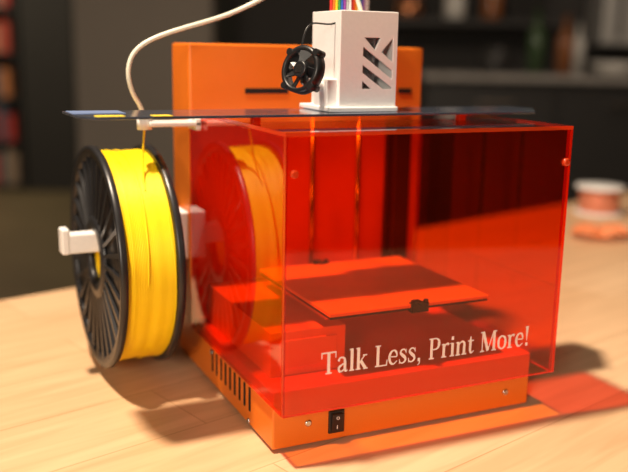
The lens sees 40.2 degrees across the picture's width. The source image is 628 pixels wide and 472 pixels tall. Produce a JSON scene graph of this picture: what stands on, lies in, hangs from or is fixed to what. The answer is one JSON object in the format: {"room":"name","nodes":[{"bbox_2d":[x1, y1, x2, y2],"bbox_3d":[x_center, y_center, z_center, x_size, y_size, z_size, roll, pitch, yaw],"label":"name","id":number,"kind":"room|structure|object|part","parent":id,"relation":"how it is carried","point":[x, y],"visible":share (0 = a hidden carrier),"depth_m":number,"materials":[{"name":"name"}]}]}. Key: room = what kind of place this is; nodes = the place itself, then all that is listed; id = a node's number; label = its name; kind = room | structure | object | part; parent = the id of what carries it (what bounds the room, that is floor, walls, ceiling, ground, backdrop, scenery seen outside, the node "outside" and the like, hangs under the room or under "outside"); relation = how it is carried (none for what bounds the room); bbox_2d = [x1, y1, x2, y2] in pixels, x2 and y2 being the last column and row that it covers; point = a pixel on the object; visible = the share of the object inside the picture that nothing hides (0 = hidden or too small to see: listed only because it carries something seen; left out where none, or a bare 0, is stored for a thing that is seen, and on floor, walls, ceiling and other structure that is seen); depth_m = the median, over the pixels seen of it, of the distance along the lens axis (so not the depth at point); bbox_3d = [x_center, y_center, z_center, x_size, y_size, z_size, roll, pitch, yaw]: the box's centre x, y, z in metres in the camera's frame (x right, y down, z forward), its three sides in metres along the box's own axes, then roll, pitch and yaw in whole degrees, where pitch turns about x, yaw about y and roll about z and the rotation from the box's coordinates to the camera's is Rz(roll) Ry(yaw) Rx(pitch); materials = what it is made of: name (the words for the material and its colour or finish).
{"room":"workspace","nodes":[
{"label":"workspace","id":0,"kind":"room"},
{"bbox_2d":[0,188,75,300],"bbox_3d":[-0.012,0.654,2.084,8.400,0.050,10.200,1,12,0],"label":"floor","id":1,"kind":"structure","parent":0,"point":[32,262],"depth_m":4.69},
{"bbox_2d":[0,0,27,190],"bbox_3d":[-2.611,-1.529,6.290,0.960,2.350,0.320,1,12,0],"label":"bookshelf","id":2,"kind":"object","parent":1,"relation":"on","point":[13,167],"visible":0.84,"depth_m":6.30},
{"bbox_2d":[18,0,78,190],"bbox_3d":[-1.917,-1.502,6.461,0.390,2.250,0.650,1,12,0],"label":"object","id":3,"kind":"object","parent":1,"relation":"on","point":[46,27],"visible":0.56,"depth_m":6.23,"materials":[{"name":"paint"}]},
{"bbox_2d":[0,192,627,471],"bbox_3d":[0.682,0.435,1.216,2.850,0.768,1.250,-9,16,-40],"label":"wooden table","id":4,"kind":"object","parent":1,"relation":"on","point":[61,410],"depth_m":0.77,"materials":[{"name":"beige wood"}]},
{"bbox_2d":[58,0,573,449],"bbox_3d":[-0.001,-0.100,0.739,0.420,0.489,0.286,-4,13,-24],"label":"printer","id":5,"kind":"object","parent":4,"relation":"on","point":[309,308],"visible":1,"depth_m":0.76,"materials":[{"name":"orange plastic"}]},
{"bbox_3d":[-0.177,0.000,0.796,0.115,0.024,0.016,-5,14,-26],"label":"holder rod","id":6,"kind":"part","parent":5,"relation":"part of","materials":[{"name":"white plastic"}]},
{"bbox_2d":[70,144,186,367],"bbox_3d":[-0.178,0.017,0.801,0.056,0.204,0.204,-5,14,-26],"label":"spool","id":7,"kind":"object","parent":5,"relation":"attached to","point":[131,292],"visible":0.98,"depth_m":0.73,"materials":[{"name":"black plastic"}]},
{"bbox_3d":[-0.109,-0.099,0.757,0.078,0.011,0.024,-4,13,-24],"label":"guide arm","id":8,"kind":"part","parent":5,"relation":"part of","materials":[{"name":"white plastic"}]},
{"bbox_3d":[0.014,-0.102,0.707,0.420,0.002,0.066,-4,13,-24],"label":"gantry plate","id":9,"kind":"part","parent":5,"relation":"part of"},
{"bbox_2d":[328,409,343,433],"bbox_3d":[0.018,0.146,0.675,0.014,0.019,0.003,-4,13,-24],"label":"switch","id":10,"kind":"object","parent":5,"relation":"attached to","point":[335,417],"depth_m":0.67,"materials":[{"name":"black plastic"}]},
{"bbox_3d":[0.049,0.042,0.763,0.150,0.003,0.152,-4,13,-24],"label":"build plate","id":11,"kind":"part","parent":5,"relation":"part of","materials":[{"name":"metal"}]},
{"bbox_3d":[0.086,-0.028,0.887,0.028,0.190,0.014,-4,13,-24],"label":"guide rail","id":12,"kind":"part","parent":5,"relation":"part of","materials":[{"name":"black metal"}]},
{"bbox_3d":[0.489,-0.009,1.463,0.110,0.011,0.085,-4,13,-24],"label":"coral wire coil","id":13,"kind":"part","parent":4,"relation":"part of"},
{"bbox_2d":[573,182,625,217],"bbox_3d":[0.560,-0.071,1.683,0.094,0.056,0.094,-4,13,-24],"label":"spool","id":14,"kind":"object","parent":4,"relation":"on","point":[596,199],"visible":1,"depth_m":1.65,"materials":[{"name":"white plastic"}]},
{"bbox_2d":[415,70,627,228],"bbox_3d":[1.936,-0.281,4.172,2.940,0.970,0.690,1,12,0],"label":"kitchen cabinet","id":15,"kind":"object","parent":1,"relation":"on","point":[468,175],"depth_m":3.83,"materials":[{"name":"metal"}]},
{"bbox_3d":[0.780,-0.257,3.867,0.550,0.810,0.025,1,12,0],"label":"cabinet door","id":16,"kind":"part","parent":15,"relation":"part of","materials":[{"name":"black wood"}]},
{"bbox_2d":[481,46,507,73],"bbox_3d":[0.836,-0.814,3.964,0.120,0.120,0.120,1,12,0],"label":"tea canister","id":17,"kind":"object","parent":15,"relation":"on","point":[494,59],"visible":0.96,"depth_m":3.92,"materials":[{"name":"grey"}]},
{"bbox_3d":[0.791,-0.586,3.765,0.160,0.015,0.015,1,12,0],"label":"handle","id":18,"kind":"part","parent":15,"relation":"part of","materials":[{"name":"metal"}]},
{"bbox_2d":[421,70,627,83],"bbox_3d":[1.944,-0.740,4.073,2.940,0.030,0.690,1,12,0],"label":"countertop","id":19,"kind":"structure","parent":15,"relation":"on","point":[426,74],"depth_m":3.74,"materials":[{"name":"stone"}]},
{"bbox_2d":[526,7,545,73],"bbox_3d":[1.038,-0.909,3.994,0.080,0.300,0.080,1,12,0],"label":"bottle","id":20,"kind":"object","parent":15,"relation":"on","point":[534,61],"visible":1,"depth_m":3.97,"materials":[{"name":"green glass"}]},
{"bbox_2d":[554,14,573,74],"bbox_3d":[1.157,-0.882,3.948,0.076,0.270,0.076,1,12,0],"label":"bottle","id":21,"kind":"object","parent":15,"relation":"on","point":[565,40],"visible":0.96,"depth_m":3.93,"materials":[{"name":"brown glass"}]},
{"bbox_2d":[571,22,584,73],"bbox_3d":[1.247,-0.886,4.049,0.060,0.240,0.060,1,12,0],"label":"bottle","id":22,"kind":"object","parent":15,"relation":"on","point":[579,44],"visible":0.84,"depth_m":4.03,"materials":[{"name":"glass"}]},
{"bbox_3d":[1.360,-0.246,3.867,0.550,0.810,0.025,1,12,0],"label":"cabinet door","id":23,"kind":"part","parent":15,"relation":"part of","materials":[{"name":"black wood"}]},
{"bbox_2d":[588,62,627,75],"bbox_3d":[1.375,-0.764,3.921,0.240,0.060,0.240,1,12,0],"label":"mixing bowl","id":24,"kind":"object","parent":15,"relation":"on","point":[603,68],"visible":0.92,"depth_m":3.85,"materials":[{"name":"white ceramic"}]},
{"bbox_3d":[1.371,-0.575,3.765,0.160,0.015,0.015,1,12,0],"label":"handle","id":25,"kind":"part","parent":15,"relation":"part of","materials":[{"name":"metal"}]},
{"bbox_2d":[73,0,216,184],"bbox_3d":[-0.676,-1.007,3.443,0.550,2.600,0.150,1,12,0],"label":"wall partition","id":26,"kind":"structure","parent":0,"point":[106,32],"depth_m":3.43,"materials":[{"name":"beige paint"}]},
{"bbox_2d":[216,0,235,43],"bbox_3d":[0.033,-1.725,6.840,8.400,2.600,0.102,1,12,0],"label":"wall","id":27,"kind":"structure","parent":0,"point":[226,27],"depth_m":6.80,"materials":[{"name":"paint"}]},
{"bbox_2d":[236,0,627,72],"bbox_3d":[1.913,-1.165,4.406,4.620,2.600,0.121,1,12,0],"label":"wall","id":28,"kind":"structure","parent":0,"point":[269,22],"depth_m":4.38,"materials":[{"name":"paint"}]},
{"bbox_2d":[398,17,570,27],"bbox_3d":[0.795,-1.047,4.216,0.850,0.028,0.290,1,12,0],"label":"shelf","id":29,"kind":"object","parent":28,"relation":"attached to","point":[401,21],"visible":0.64,"depth_m":4.08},
{"bbox_2d":[394,0,422,17],"bbox_3d":[0.461,-1.112,4.178,0.140,0.100,0.140,1,12,0],"label":"copper pot","id":30,"kind":"object","parent":29,"relation":"on","point":[405,8],"visible":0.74,"depth_m":4.12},
{"bbox_2d":[444,0,464,18],"bbox_3d":[0.681,-1.113,4.156,0.100,0.120,0.100,1,12,0],"label":"storage jar","id":31,"kind":"object","parent":29,"relation":"on","point":[453,9],"visible":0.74,"depth_m":4.12,"materials":[{"name":"white ceramic"}]},
{"bbox_2d":[481,0,502,18],"bbox_3d":[0.862,-1.129,4.152,0.100,0.160,0.100,1,12,0],"label":"storage jar","id":32,"kind":"object","parent":29,"relation":"on","point":[490,9],"visible":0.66,"depth_m":4.12,"materials":[{"name":"brown"}]},
{"bbox_2d":[585,0,627,45],"bbox_3d":[1.685,-1.543,4.095,0.590,1.240,0.310,1,12,0],"label":"wall oven","id":33,"kind":"object","parent":28,"relation":"attached to","point":[607,20],"visible":0.89,"depth_m":4.11,"materials":[{"name":"metal"}]},
{"bbox_3d":[1.454,-1.243,4.013,0.020,0.600,0.020,1,12,0],"label":"oven handle","id":34,"kind":"part","parent":33,"relation":"part of","materials":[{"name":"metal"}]}
]}

